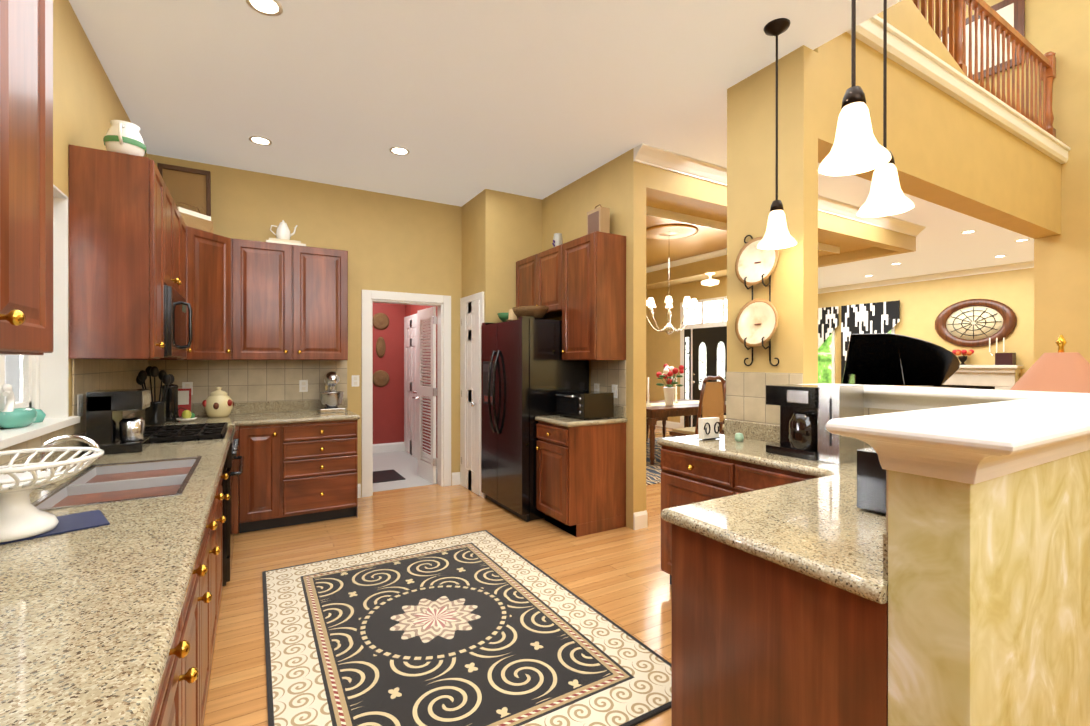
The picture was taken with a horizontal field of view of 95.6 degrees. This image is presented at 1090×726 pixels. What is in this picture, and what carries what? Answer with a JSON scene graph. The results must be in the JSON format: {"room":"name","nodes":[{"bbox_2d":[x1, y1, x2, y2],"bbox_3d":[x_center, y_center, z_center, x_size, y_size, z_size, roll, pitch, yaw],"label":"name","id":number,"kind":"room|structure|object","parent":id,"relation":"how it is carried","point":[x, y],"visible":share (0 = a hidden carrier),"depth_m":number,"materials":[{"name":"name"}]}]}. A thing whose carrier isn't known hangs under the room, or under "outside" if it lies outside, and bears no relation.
{"room":"kitchen","nodes":[
{"label":"kitchen","id":0,"kind":"room"},
{"bbox_2d":[53,0,146,416],"bbox_3d":[-1.667,-0.195,1.127,0.160,3.170,7.390,0,0,-31],"label":"wall","id":1,"kind":"structure","parent":0,"point":[87,107],"depth_m":2.49,"materials":[{"name":"yellow paint"}]},
{"bbox_2d":[0,0,52,354],"bbox_3d":[-1.334,-0.545,1.047,0.330,1.050,0.385,0,0,-31],"label":"upper cabinet","id":2,"kind":"object","parent":1,"relation":"attached to","point":[26,26],"depth_m":1.14,"materials":[{"name":"brown wood"}]},
{"bbox_2d":[0,184,79,449],"bbox_3d":[-2.035,-0.257,1.786,0.195,1.111,1.480,0,0,-31],"label":"kitchen window","id":3,"kind":"structure","parent":1,"relation":"in","point":[41,382],"depth_m":2.38,"materials":[{"name":"white"}]},
{"bbox_2d":[0,384,45,428],"bbox_3d":[-2.214,0.173,2.085,0.112,0.181,0.332,0,0,-31],"label":"bowl","id":4,"kind":"object","parent":3,"relation":"on","point":[11,416],"visible":1,"depth_m":1.99,"materials":[{"name":"teal ceramic"}]},
{"bbox_2d":[0,409,144,474],"bbox_3d":[-1.572,0.420,1.162,0.018,0.100,7.048,0,0,-31],"label":"backsplash","id":5,"kind":"structure","parent":1,"relation":"attached to","point":[139,413],"depth_m":2.30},
{"bbox_2d":[69,144,167,359],"bbox_3d":[-2.281,-0.547,2.656,0.330,1.050,0.350,0,0,-31],"label":"upper cabinet","id":6,"kind":"object","parent":1,"relation":"attached to","point":[118,202],"depth_m":2.51,"materials":[{"name":"brown wood"}]},
{"bbox_2d":[103,120,146,156],"bbox_3d":[-2.215,-1.164,2.607,0.176,0.180,0.265,0,0,-31],"label":"ceramic pitcher","id":7,"kind":"object","parent":6,"relation":"on","point":[122,136],"visible":0.83,"depth_m":2.55,"materials":[{"name":"white"}]},
{"bbox_2d":[168,190,183,297],"bbox_3d":[-2.563,-0.768,3.134,0.330,0.610,0.760,0,0,-31],"label":"upper cabinet","id":8,"kind":"object","parent":1,"relation":"attached to","point":[175,220],"depth_m":3.31,"materials":[{"name":"brown wood"}]},
{"bbox_2d":[164,285,191,357],"bbox_3d":[-2.522,-0.248,3.159,0.422,0.420,0.752,0,0,-31],"label":"microwave","id":9,"kind":"object","parent":8,"relation":"attached to","point":[175,304],"visible":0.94,"depth_m":3.06,"materials":[{"name":"black"}]},
{"bbox_2d":[168,222,187,359],"bbox_3d":[-2.847,-0.549,3.617,0.330,1.050,0.360,0,0,-31],"label":"upper cabinet","id":10,"kind":"object","parent":1,"relation":"attached to","point":[185,227],"depth_m":3.84,"materials":[{"name":"brown wood"}]},
{"bbox_2d":[176,201,212,232],"bbox_3d":[-2.880,-1.178,3.991,0.160,0.205,0.300,0,0,14],"label":"basket","id":11,"kind":"object","parent":10,"relation":"on","point":[196,220],"visible":0.54,"depth_m":3.98,"materials":[{"name":"wicker"}]},
{"bbox_2d":[188,226,231,359],"bbox_3d":[-2.752,-0.550,4.047,0.291,1.038,0.291,0,0,-31],"label":"upper cabinet","id":12,"kind":"object","parent":0,"relation":"attached to","point":[209,254],"depth_m":4.05,"materials":[{"name":"brown wood"}]},
{"bbox_2d":[157,163,210,216],"bbox_3d":[-3.072,-1.367,4.220,0.360,0.582,0.149,0,0,-31],"label":"picture frame","id":13,"kind":"object","parent":12,"relation":"on","point":[190,186],"visible":0.58,"depth_m":4.20,"materials":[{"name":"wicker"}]},
{"bbox_2d":[147,154,461,496],"bbox_3d":[-2.277,-0.201,4.951,2.990,3.170,0.140,0,0,-31],"label":"wall","id":14,"kind":"structure","parent":0,"point":[391,243],"depth_m":5.09,"materials":[{"name":"yellow paint"}]},
{"bbox_2d":[191,400,347,415],"bbox_3d":[-2.681,0.415,4.611,1.572,0.100,0.018,0,0,-31],"label":"backsplash","id":15,"kind":"structure","parent":14,"relation":"attached to","point":[253,405],"depth_m":4.68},
{"bbox_2d":[232,238,347,359],"bbox_3d":[-2.373,-0.550,4.619,0.950,1.050,0.330,0,0,-31],"label":"upper cabinet","id":16,"kind":"object","parent":14,"relation":"attached to","point":[290,302],"depth_m":4.46,"materials":[{"name":"brown wood"}]},
{"bbox_2d":[266,220,305,245],"bbox_3d":[-2.420,-1.203,4.610,0.320,0.253,0.220,0,0,-31],"label":"teapot","id":17,"kind":"object","parent":16,"relation":"on","point":[283,235],"visible":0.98,"depth_m":4.55,"materials":[{"name":"white ceramic"}]},
{"bbox_2d":[362,290,483,496],"bbox_3d":[-1.294,0.314,5.154,1.090,2.140,0.790,0,0,-31],"label":"door frame","id":18,"kind":"structure","parent":14,"relation":"attached to","point":[370,298],"depth_m":5.41,"materials":[{"name":"white"}]},
{"bbox_2d":[412,307,436,483],"bbox_3d":[-1.434,0.367,5.867,0.121,2.020,0.590,0,0,-31],"label":"hall door","id":19,"kind":"structure","parent":14,"relation":"in","point":[426,470],"depth_m":5.84,"materials":[{"name":"white"}]},
{"bbox_2d":[373,303,404,443],"bbox_3d":[-2.743,0.080,7.544,1.140,2.600,0.140,0,0,-31],"label":"wall","id":20,"kind":"structure","parent":0,"point":[388,412],"depth_m":7.67,"materials":[{"name":"red paint"}]},
{"bbox_2d":[373,313,388,386],"bbox_3d":[-2.515,-0.200,7.571,0.260,1.140,0.040,0,0,-31],"label":"wall decor","id":21,"kind":"object","parent":20,"relation":"attached to","point":[380,322],"visible":0.98,"depth_m":7.56,"materials":[{"name":"wicker"}]},
{"bbox_2d":[373,442,403,452],"bbox_3d":[-2.716,1.310,7.471,1.130,0.140,0.016,0,0,-31],"label":"baseboard","id":22,"kind":"structure","parent":20,"relation":"attached to","point":[397,446],"depth_m":7.64,"materials":[{"name":"white"}]},
{"bbox_2d":[373,451,436,491],"bbox_3d":[-2.112,1.380,6.485,1.450,0.004,2.330,0,0,-31],"label":"floor","id":23,"kind":"structure","parent":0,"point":[403,464],"depth_m":6.45,"materials":[{"name":"grey tile"}]},
{"bbox_2d":[373,469,404,482],"bbox_3d":[-1.995,1.374,5.991,0.450,0.007,0.600,0,0,-31],"label":"mat","id":24,"kind":"object","parent":23,"relation":"on","point":[386,475],"visible":0.57,"depth_m":5.96,"materials":[{"name":"black"}]},
{"bbox_2d":[203,426,672,725],"bbox_3d":[2.922,1.413,5.870,13.200,0.060,11.200,0,0,-31],"label":"floor","id":25,"kind":"structure","parent":0,"point":[619,577],"depth_m":3.52,"materials":[{"name":"brown wood"}]},
{"bbox_2d":[136,656,159,725],"bbox_3d":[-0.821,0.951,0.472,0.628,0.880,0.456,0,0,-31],"label":"countertop","id":26,"kind":"structure","parent":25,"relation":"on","point":[150,710],"depth_m":0.73,"materials":[{"name":"stone"}]},
{"bbox_2d":[160,568,191,725],"bbox_3d":[-1.052,0.950,0.864,0.628,0.880,0.454,0,0,-31],"label":"base cabinet","id":27,"kind":"object","parent":25,"relation":"on","point":[175,702],"depth_m":1.08,"materials":[{"name":"brown wood"}]},
{"bbox_2d":[0,440,227,725],"bbox_3d":[-0.880,0.491,0.582,0.638,0.040,5.346,0,0,-31],"label":"countertop","id":28,"kind":"structure","parent":27,"relation":"on","point":[84,613],"depth_m":0.97,"materials":[{"name":"stone"}]},
{"bbox_2d":[0,510,109,544],"bbox_3d":[-1.436,0.466,1.386,0.200,0.004,0.300,0,0,41],"label":"mat","id":29,"kind":"object","parent":28,"relation":"on","point":[80,521],"visible":0.56,"depth_m":1.43,"materials":[{"name":"blue"}]},
{"bbox_2d":[0,447,103,541],"bbox_3d":[-1.446,0.360,1.345,0.368,0.204,0.368,0,0,-31],"label":"fruit bowl","id":30,"kind":"object","parent":29,"relation":"on","point":[22,516],"visible":1,"depth_m":1.33,"materials":[{"name":"white ceramic"}]},
{"bbox_2d":[36,435,99,488],"bbox_3d":[-1.859,0.372,1.929,0.199,0.190,0.119,0,0,-31],"label":"faucet","id":31,"kind":"object","parent":28,"relation":"on","point":[55,440],"visible":0.48,"depth_m":1.89,"materials":[{"name":"silver metal"}]},
{"bbox_2d":[30,456,203,510],"bbox_3d":[-1.675,0.569,1.999,0.414,0.208,0.824,0,0,-31],"label":"sink","id":32,"kind":"object","parent":28,"relation":"in","point":[169,475],"depth_m":2.00,"materials":[{"name":"metal"}]},
{"bbox_2d":[86,389,149,455],"bbox_3d":[-2.260,0.306,2.629,0.222,0.320,0.240,0,0,-31],"label":"coffee brewer","id":33,"kind":"object","parent":28,"relation":"on","point":[110,429],"visible":0.96,"depth_m":2.54,"materials":[{"name":"black"}]},
{"bbox_2d":[144,422,243,585],"bbox_3d":[-2.383,0.886,3.242,0.691,0.978,0.752,0,0,-31],"label":"range","id":34,"kind":"object","parent":25,"relation":"on","point":[183,433],"visible":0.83,"depth_m":3.08,"materials":[{"name":"black"}]},
{"bbox_2d":[188,520,203,725],"bbox_3d":[-1.283,0.950,1.256,0.628,0.880,0.456,0,0,-31],"label":"base cabinet","id":35,"kind":"object","parent":25,"relation":"on","point":[196,561],"depth_m":1.52,"materials":[{"name":"brown wood"}]},
{"bbox_2d":[155,428,239,533],"bbox_3d":[-2.852,0.946,3.970,0.678,0.880,0.966,0,0,-31],"label":"base cabinet","id":36,"kind":"object","parent":25,"relation":"on","point":[236,461],"depth_m":3.72,"materials":[{"name":"brown wood"}]},
{"bbox_2d":[204,484,215,715],"bbox_3d":[-1.514,0.949,1.648,0.628,0.880,0.454,0,0,-31],"label":"base cabinet","id":37,"kind":"object","parent":25,"relation":"on","point":[210,512],"depth_m":1.95,"materials":[{"name":"brown wood"}]},
{"bbox_2d":[216,472,219,630],"bbox_3d":[-1.744,0.949,2.040,0.628,0.880,0.455,0,0,-31],"label":"base cabinet","id":38,"kind":"object","parent":25,"relation":"on","point":[217,473],"depth_m":2.41,"materials":[{"name":"brown wood"}]},
{"bbox_2d":[220,460,223,601],"bbox_3d":[-1.974,0.948,2.430,0.628,0.880,0.451,0,0,-31],"label":"base cabinet","id":39,"kind":"object","parent":25,"relation":"on","point":[221,461],"depth_m":2.65,"materials":[{"name":"brown wood"}]},
{"bbox_2d":[240,428,283,532],"bbox_3d":[-2.494,0.945,4.325,0.300,0.880,0.718,0,0,-31],"label":"base cabinet","id":40,"kind":"object","parent":25,"relation":"on","point":[262,449],"depth_m":4.03,"materials":[{"name":"brown wood"}]},
{"bbox_2d":[284,424,357,526],"bbox_3d":[-2.106,0.945,4.554,0.600,0.880,0.718,0,0,-31],"label":"base cabinet","id":41,"kind":"object","parent":25,"relation":"on","point":[321,460],"depth_m":4.25,"materials":[{"name":"brown wood"}]},
{"bbox_2d":[145,408,359,431],"bbox_3d":[-2.465,0.485,4.198,1.578,0.040,0.966,0,0,-31],"label":"countertop","id":42,"kind":"structure","parent":41,"relation":"on","point":[242,420],"depth_m":4.20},
{"bbox_2d":[136,366,173,424],"bbox_3d":[-2.952,0.243,3.739,0.231,0.442,0.227,0,0,-31],"label":"utensil crock","id":43,"kind":"object","parent":42,"relation":"on","point":[155,412],"visible":0.96,"depth_m":3.71,"materials":[{"name":"black"}]},
{"bbox_2d":[162,384,178,420],"bbox_3d":[-3.027,0.291,3.988,0.116,0.345,0.114,0,0,-31],"label":"coffee grinder","id":44,"kind":"object","parent":42,"relation":"on","point":[171,399],"visible":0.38,"depth_m":3.95,"materials":[{"name":"black"}]},
{"bbox_2d":[178,388,190,416],"bbox_3d":[-3.170,0.343,4.270,0.180,0.240,0.065,0,0,-31],"label":"cookbook","id":45,"kind":"object","parent":42,"relation":"on","point":[184,398],"visible":0.48,"depth_m":4.29,"materials":[{"name":"red"}]},
{"bbox_2d":[174,407,196,421],"bbox_3d":[-2.869,0.407,3.942,0.154,0.114,0.140,0,0,-31],"label":"dish","id":46,"kind":"object","parent":42,"relation":"on","point":[187,415],"visible":1,"depth_m":3.92,"materials":[{"name":"white ceramic"}]},
{"bbox_2d":[202,387,234,416],"bbox_3d":[-2.828,0.335,4.280,0.232,0.258,0.246,0,0,-31],"label":"cookie jar","id":47,"kind":"object","parent":42,"relation":"on","point":[218,402],"visible":1,"depth_m":4.21,"materials":[{"name":"beige ceramic"}]},
{"bbox_2d":[317,371,344,412],"bbox_3d":[-2.037,0.270,4.711,0.220,0.385,0.345,0,0,-31],"label":"stand mixer","id":48,"kind":"object","parent":42,"relation":"on","point":[331,398],"visible":1,"depth_m":4.62,"materials":[{"name":"silver metal"}]},
{"bbox_2d":[262,530,670,725],"bbox_3d":[-0.592,1.382,2.674,1.600,0.010,2.300,0,0,-31],"label":"kitchen rug","id":49,"kind":"object","parent":25,"relation":"on","point":[483,628],"visible":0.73,"depth_m":2.39,"materials":[{"name":"fabric"}]},
{"bbox_2d":[481,316,588,521],"bbox_3d":[-0.150,0.486,4.801,0.777,1.784,0.890,0,0,-31],"label":"refrigerator","id":50,"kind":"object","parent":25,"relation":"on","point":[527,372],"visible":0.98,"depth_m":4.43,"materials":[{"name":"black"}]},
{"bbox_2d":[512,306,548,318],"bbox_3d":[-0.134,-0.457,4.554,0.315,0.100,0.420,0,0,-31],"label":"basket","id":51,"kind":"object","parent":50,"relation":"on","point":[537,312],"visible":0.83,"depth_m":4.42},
{"bbox_2d":[535,419,627,536],"bbox_3d":[0.303,0.945,4.245,0.598,0.880,0.500,0,0,-31],"label":"base cabinet","id":52,"kind":"object","parent":25,"relation":"on","point":[581,469],"depth_m":4.04,"materials":[{"name":"brown wood"}]},
{"bbox_2d":[536,415,623,426],"bbox_3d":[0.307,0.485,4.247,0.588,0.040,0.500,0,0,-31],"label":"countertop","id":53,"kind":"structure","parent":52,"relation":"on","point":[568,421],"depth_m":4.07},
{"bbox_2d":[555,390,613,419],"bbox_3d":[0.322,0.356,4.237,0.336,0.215,0.430,0,0,-31],"label":"toaster oven","id":54,"kind":"object","parent":53,"relation":"on","point":[585,404],"visible":1,"depth_m":4.09,"materials":[{"name":"black"}]},
{"bbox_2d":[646,436,676,484],"bbox_3d":[1.859,1.375,7.477,3.400,0.008,2.550,0,0,-31],"label":"dining rug","id":55,"kind":"object","parent":25,"relation":"on","point":[653,474],"depth_m":6.61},
{"bbox_2d":[646,390,667,445],"bbox_3d":[1.692,0.761,8.350,0.500,1.209,0.544,0,0,-31],"label":"dining chair","id":56,"kind":"object","parent":55,"relation":"on","point":[663,419],"visible":0.19,"depth_m":8.23,"materials":[{"name":"brown wood"}]},
{"bbox_2d":[646,399,725,464],"bbox_3d":[1.897,0.986,7.412,2.100,0.758,1.100,0,0,-31],"label":"dining table","id":57,"kind":"object","parent":55,"relation":"on","point":[686,408],"visible":0.46,"depth_m":6.78,"materials":[{"name":"brown wood"}]},
{"bbox_2d":[656,364,683,405],"bbox_3d":[1.774,0.308,7.066,0.354,0.596,0.378,0,0,-31],"label":"flower vase","id":58,"kind":"object","parent":57,"relation":"on","point":[669,389],"visible":1,"depth_m":7.01,"materials":[{"name":"white ceramic"}]},
{"bbox_2d":[670,376,724,436],"bbox_3d":[2.005,0.764,6.440,0.500,1.209,0.544,0,0,-31],"label":"dining chair","id":59,"kind":"object","parent":55,"relation":"on","point":[712,400],"visible":0.52,"depth_m":6.25,"materials":[{"name":"brown wood"}]},
{"bbox_2d":[661,522,664,571],"bbox_3d":[1.197,0.948,2.688,0.478,0.880,1.130,0,0,-31],"label":"base cabinet","id":60,"kind":"object","parent":25,"relation":"on","point":[662,523],"depth_m":3.03,"materials":[{"name":"brown wood"}]},
{"bbox_2d":[665,518,887,725],"bbox_3d":[0.779,0.950,1.445,0.495,0.880,0.628,0,0,-31],"label":"base cabinet","id":61,"kind":"object","parent":25,"relation":"on","point":[775,566],"depth_m":1.29,"materials":[{"name":"brown wood"}]},
{"bbox_2d":[657,434,887,597],"bbox_3d":[0.916,0.488,2.169,1.488,0.040,1.738,0,0,-31],"label":"countertop","id":62,"kind":"structure","parent":61,"relation":"on","point":[802,512],"depth_m":1.64,"materials":[{"name":"stone"}]},
{"bbox_2d":[697,417,720,439],"bbox_3d":[1.002,0.400,3.019,0.150,0.128,0.059,0,0,-31],"label":"napkin holder","id":63,"kind":"object","parent":62,"relation":"on","point":[708,428],"visible":1,"depth_m":2.99,"materials":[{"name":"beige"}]},
{"bbox_2d":[766,384,863,463],"bbox_3d":[1.338,0.286,2.471,0.237,0.360,0.365,0,0,-31],"label":"coffee maker","id":64,"kind":"object","parent":62,"relation":"on","point":[808,413],"visible":0.98,"depth_m":2.37,"materials":[{"name":"black"}]},
{"bbox_2d":[857,448,885,514],"bbox_3d":[1.144,0.371,1.498,0.180,0.192,0.285,0,0,-31],"label":"toaster","id":65,"kind":"object","parent":62,"relation":"on","point":[871,484],"visible":0.12,"depth_m":1.54,"materials":[{"name":"silver"}]},
{"bbox_2d":[842,333,959,387],"bbox_3d":[6.117,0.435,8.646,1.980,1.880,1.493,0,0,24],"label":"grand piano","id":66,"kind":"object","parent":25,"relation":"on","point":[885,359],"visible":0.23,"depth_m":8.73,"materials":[{"name":"black"}]},
{"bbox_2d":[724,372,1089,725],"bbox_3d":[1.065,0.724,2.067,1.790,1.330,1.865,0,0,-31],"label":"wall bar","id":67,"kind":"object","parent":25,"relation":"on","point":[988,512],"visible":0.65,"depth_m":1.03,"materials":[{"name":"paint"}]},
{"bbox_2d":[936,365,1023,389],"bbox_3d":[7.934,0.706,9.442,0.450,1.338,1.770,0,0,-31],"label":"fireplace mantel","id":68,"kind":"object","parent":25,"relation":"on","point":[999,377],"visible":0.23,"depth_m":9.13,"materials":[{"name":"wood"}]},
{"bbox_2d":[952,349,973,364],"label":"mantel decor","id":69,"kind":"object","parent":68,"relation":"on","point":[962,359],"depth_m":9.43,"materials":[{"name":"red metal"}]},
{"bbox_2d":[989,337,1015,364],"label":"mantel decor","id":70,"kind":"object","parent":68,"relation":"on","point":[1003,358],"depth_m":8.92,"materials":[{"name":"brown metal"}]},
{"bbox_2d":[1010,335,1089,392],"bbox_3d":[2.595,0.622,2.484,0.560,1.528,0.560,0,0,-31],"label":"table lamp","id":71,"kind":"object","parent":25,"relation":"on","point":[1061,370],"visible":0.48,"depth_m":2.41,"materials":[{"name":"pink fabric"}]},
{"bbox_2d":[405,195,477,457],"bbox_3d":[-1.409,-0.203,6.571,0.150,3.170,3.170,0,0,-31],"label":"wall","id":72,"kind":"structure","parent":0,"point":[469,210],"depth_m":5.52,"materials":[{"name":"yellow paint"}]},
{"bbox_2d":[404,314,416,457],"bbox_3d":[-2.006,0.328,7.372,0.080,2.096,0.895,0,0,-31],"label":"closet door","id":73,"kind":"structure","parent":72,"relation":"in","point":[410,383],"depth_m":7.41,"materials":[{"name":"white"}]},
{"bbox_2d":[461,300,479,495],"bbox_3d":[-0.825,0.359,5.341,0.087,2.040,0.500,0,0,-31],"label":"pantry door","id":74,"kind":"structure","parent":72,"relation":"in","point":[470,392],"depth_m":5.31,"materials":[{"name":"white"}]},
{"bbox_2d":[478,189,541,322],"bbox_3d":[-0.290,-0.202,5.321,0.810,3.170,0.120,0,0,-31],"label":"wall","id":75,"kind":"structure","parent":0,"point":[501,234],"depth_m":5.18,"materials":[{"name":"yellow paint"}]},
{"bbox_2d":[646,165,915,267],"bbox_3d":[2.514,-1.638,6.025,4.740,0.300,1.510,0,0,-31],"label":"header","id":76,"kind":"object","parent":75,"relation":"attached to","point":[671,185],"visible":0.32,"depth_m":5.57,"materials":[{"name":"yellow paint"}]},
{"bbox_2d":[69,0,1033,288],"bbox_3d":[3.274,-1.927,5.317,12.950,0.280,9.600,0,0,-31],"label":"ceiling","id":77,"kind":"structure","parent":0,"point":[463,102],"depth_m":3.20,"materials":[{"name":"paint"}]},
{"bbox_2d":[249,136,271,144],"bbox_3d":[-2.281,-1.782,3.960,0.164,0.004,0.164,0,0,-31],"label":"recessed light","id":78,"kind":"object","parent":77,"relation":"in","point":[259,140],"visible":1,"depth_m":3.96,"materials":[{"name":"white"}]},
{"bbox_2d":[246,0,282,15],"bbox_3d":[-1.393,-1.780,2.452,0.164,0.004,0.164,0,0,-31],"label":"recessed light","id":79,"kind":"object","parent":77,"relation":"in","point":[270,7],"visible":1,"depth_m":2.47,"materials":[{"name":"white"}]},
{"bbox_2d":[757,18,796,249],"bbox_3d":[1.227,-1.202,2.615,0.196,1.160,0.196,0,0,-31],"label":"pendant light","id":80,"kind":"object","parent":77,"relation":"hanging from","point":[777,235],"visible":1,"depth_m":2.60,"materials":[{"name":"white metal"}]},
{"bbox_2d":[818,0,890,175],"bbox_3d":[0.965,-1.200,1.544,0.196,1.160,0.196,0,0,-31],"label":"pendant light","id":81,"kind":"object","parent":77,"relation":"hanging from","point":[857,148],"visible":1,"depth_m":1.53,"materials":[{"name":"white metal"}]},
{"bbox_2d":[857,0,914,217],"bbox_3d":[1.385,-1.201,2.012,0.196,1.160,0.196,0,0,-31],"label":"pendant light","id":82,"kind":"object","parent":77,"relation":"hanging from","point":[887,197],"visible":0.85,"depth_m":2.01,"materials":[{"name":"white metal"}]},
{"bbox_2d":[814,32,1060,238],"bbox_3d":[3.338,-1.679,3.997,4.220,0.770,0.200,0,0,-31],"label":"fascia beam","id":83,"kind":"structure","parent":77,"relation":"attached to","point":[948,151],"depth_m":3.68,"materials":[{"name":"yellow paint"}]},
{"bbox_2d":[913,0,1055,137],"bbox_3d":[3.363,-2.883,3.987,4.174,1.632,0.110,0,0,-31],"label":"loft railing","id":84,"kind":"object","parent":83,"relation":"on","point":[1045,66],"visible":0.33,"depth_m":4.36,"materials":[{"name":"brown wood"}]},
{"bbox_2d":[542,148,645,528],"bbox_3d":[-0.654,-0.203,6.598,0.140,3.170,5.710,0,0,-31],"label":"wall","id":85,"kind":"structure","parent":0,"point":[617,186],"depth_m":4.16,"materials":[{"name":"yellow paint"}]},
{"bbox_2d":[516,245,559,318],"bbox_3d":[0.061,-0.776,4.918,0.330,0.600,0.910,0,0,-31],"label":"upper cabinet","id":86,"kind":"object","parent":85,"relation":"attached to","point":[537,275],"depth_m":4.78,"materials":[{"name":"brown wood"}]},
{"bbox_2d":[560,231,625,362],"bbox_3d":[0.418,-0.550,4.310,0.330,1.050,0.500,0,0,-31],"label":"upper cabinet","id":87,"kind":"object","parent":85,"relation":"attached to","point":[578,285],"depth_m":4.13,"materials":[{"name":"brown wood"}]},
{"bbox_2d":[587,204,609,233],"bbox_3d":[0.463,-1.229,4.324,0.102,0.305,0.200,0,0,-31],"label":"box","id":88,"kind":"object","parent":87,"relation":"on","point":[598,218],"visible":0.85,"depth_m":4.26,"materials":[{"name":"brown"}]},
{"bbox_2d":[614,403,626,418],"bbox_3d":[0.546,0.415,4.387,0.018,0.100,0.500,0,0,-31],"label":"backsplash","id":89,"kind":"structure","parent":85,"relation":"attached to","point":[618,410],"depth_m":4.21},
{"bbox_2d":[646,276,726,422],"bbox_3d":[3.168,-0.348,9.725,0.140,3.450,4.200,0,0,-31],"label":"wall","id":90,"kind":"structure","parent":0,"point":[662,348],"depth_m":10.57,"materials":[{"name":"yellow paint"}]},
{"bbox_2d":[680,296,726,427],"bbox_3d":[3.184,0.066,9.445,0.111,2.617,1.660,0,0,-31],"label":"front door","id":91,"kind":"structure","parent":90,"relation":"in","point":[703,344],"depth_m":9.67,"materials":[{"name":"white"}]},
{"bbox_2d":[646,247,839,272],"bbox_3d":[2.942,-1.747,8.796,0.090,0.430,4.470,0,0,-31],"label":"crown molding","id":92,"kind":"structure","parent":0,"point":[722,252],"depth_m":9.20,"materials":[{"name":"white"}]},
{"bbox_2d":[650,207,837,252],"bbox_3d":[2.533,-1.573,6.013,3.420,0.090,0.090,0,0,-31],"label":"crown molding","id":93,"kind":"structure","parent":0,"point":[655,212],"depth_m":5.45,"materials":[{"name":"white"}]},
{"bbox_2d":[646,195,873,290],"bbox_3d":[1.413,-1.845,7.894,4.740,0.450,5.570,0,0,-31],"label":"ceiling","id":94,"kind":"structure","parent":0,"point":[703,240],"depth_m":8.24,"materials":[{"name":"yellow paint"}]},
{"bbox_2d":[646,224,697,239],"bbox_3d":[1.854,-1.935,7.382,0.840,0.050,0.840,0,0,-31],"label":"ceiling medallion","id":95,"kind":"object","parent":94,"relation":"attached to","point":[669,231],"visible":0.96,"depth_m":7.27,"materials":[{"name":"white paint"}]},
{"bbox_2d":[646,295,697,334],"bbox_3d":[1.854,-1.189,7.383,0.844,1.539,0.844,0,0,-31],"label":"dining chandelier","id":96,"kind":"object","parent":95,"relation":"hanging from","point":[668,328],"visible":0.94,"depth_m":7.29,"materials":[{"name":"grey metal"}]},
{"bbox_2d":[727,45,817,383],"bbox_3d":[1.378,-0.198,3.031,0.140,3.170,0.520,0,0,-31],"label":"column","id":97,"kind":"structure","parent":0,"point":[751,132],"depth_m":2.89,"materials":[{"name":"yellow paint"}]},
{"bbox_2d":[735,235,778,365],"bbox_3d":[1.277,-0.388,2.971,0.081,0.815,0.295,0,0,-31],"label":"plate rack","id":98,"kind":"object","parent":97,"relation":"attached to","point":[756,323],"visible":0.94,"depth_m":2.98,"materials":[{"name":"ceramic"}]},
{"bbox_2d":[881,530,887,581],"bbox_3d":[1.357,0.420,1.431,1.438,0.100,0.018,0,0,-31],"label":"backsplash","id":99,"kind":"structure","parent":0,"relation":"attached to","point":[884,538],"depth_m":1.07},
{"bbox_2d":[877,0,966,76],"bbox_3d":[2.396,-2.449,3.407,2.000,0.770,0.139,0,0,-31],"label":"wall","id":100,"kind":"structure","parent":0,"point":[906,18],"depth_m":3.42,"materials":[{"name":"yellow paint"}]},
{"bbox_2d":[846,15,1069,163],"bbox_3d":[3.405,-2.074,3.882,4.220,0.140,0.065,0,0,-31],"label":"trim","id":101,"kind":"structure","parent":100,"relation":"attached to","point":[911,55],"depth_m":3.65,"materials":[{"name":"white"}]},
{"bbox_2d":[818,268,1033,385],"bbox_3d":[7.881,-0.209,10.117,0.140,3.170,6.010,0,0,-31],"label":"wall","id":102,"kind":"structure","parent":0,"point":[923,304],"depth_m":9.72,"materials":[{"name":"yellow paint"}]},
{"bbox_2d":[818,330,834,383],"bbox_3d":[6.626,-0.227,12.065,0.040,1.700,0.880,0,0,-31],"label":"living room window","id":103,"kind":"structure","parent":102,"relation":"in","point":[826,361],"depth_m":11.81,"materials":[{"name":"white"}]},
{"bbox_2d":[818,306,838,348],"bbox_3d":[6.568,-0.102,12.031,0.035,2.450,1.120,0,0,-31],"label":"curtain","id":104,"kind":"object","parent":102,"relation":"attached to","point":[828,320],"visible":0.23,"depth_m":11.77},
{"bbox_2d":[841,300,899,383],"bbox_3d":[7.195,-0.100,10.967,0.035,2.450,1.190,0,0,-31],"label":"curtain","id":105,"kind":"object","parent":102,"relation":"attached to","point":[878,317],"visible":0.59,"depth_m":11.01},
{"bbox_2d":[818,261,1033,293],"bbox_3d":[7.773,-1.739,10.052,0.110,0.110,5.730,0,0,-31],"label":"crown molding","id":106,"kind":"structure","parent":102,"relation":"attached to","point":[1028,264],"depth_m":9.91,"materials":[{"name":"white"}]},
{"bbox_2d":[935,299,1016,346],"bbox_3d":[8.168,-0.763,9.421,0.063,0.918,1.240,0,0,-31],"label":"window","id":107,"kind":"structure","parent":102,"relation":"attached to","point":[973,323],"depth_m":9.39,"materials":[{"name":"brown wood"}]},
{"bbox_2d":[912,0,1089,362],"bbox_3d":[5.310,-1.566,4.944,0.140,5.900,6.890,0,0,-31],"label":"wall","id":108,"kind":"structure","parent":0,"point":[1060,29],"depth_m":4.95,"materials":[{"name":"yellow paint"}]},
{"bbox_2d":[634,143,925,236],"bbox_3d":[2.865,-1.731,5.291,4.880,0.110,0.110,0,0,-31],"label":"crown molding","id":109,"kind":"structure","parent":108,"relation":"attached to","point":[653,156],"depth_m":4.51,"materials":[{"name":"white"}]},
{"bbox_2d":[941,0,1024,80],"bbox_3d":[4.820,-3.542,5.587,0.042,0.750,0.900,0,0,-31],"label":"framed picture","id":110,"kind":"object","parent":108,"relation":"attached to","point":[1011,13],"visible":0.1,"depth_m":5.37,"materials":[{"name":"brown wood"}]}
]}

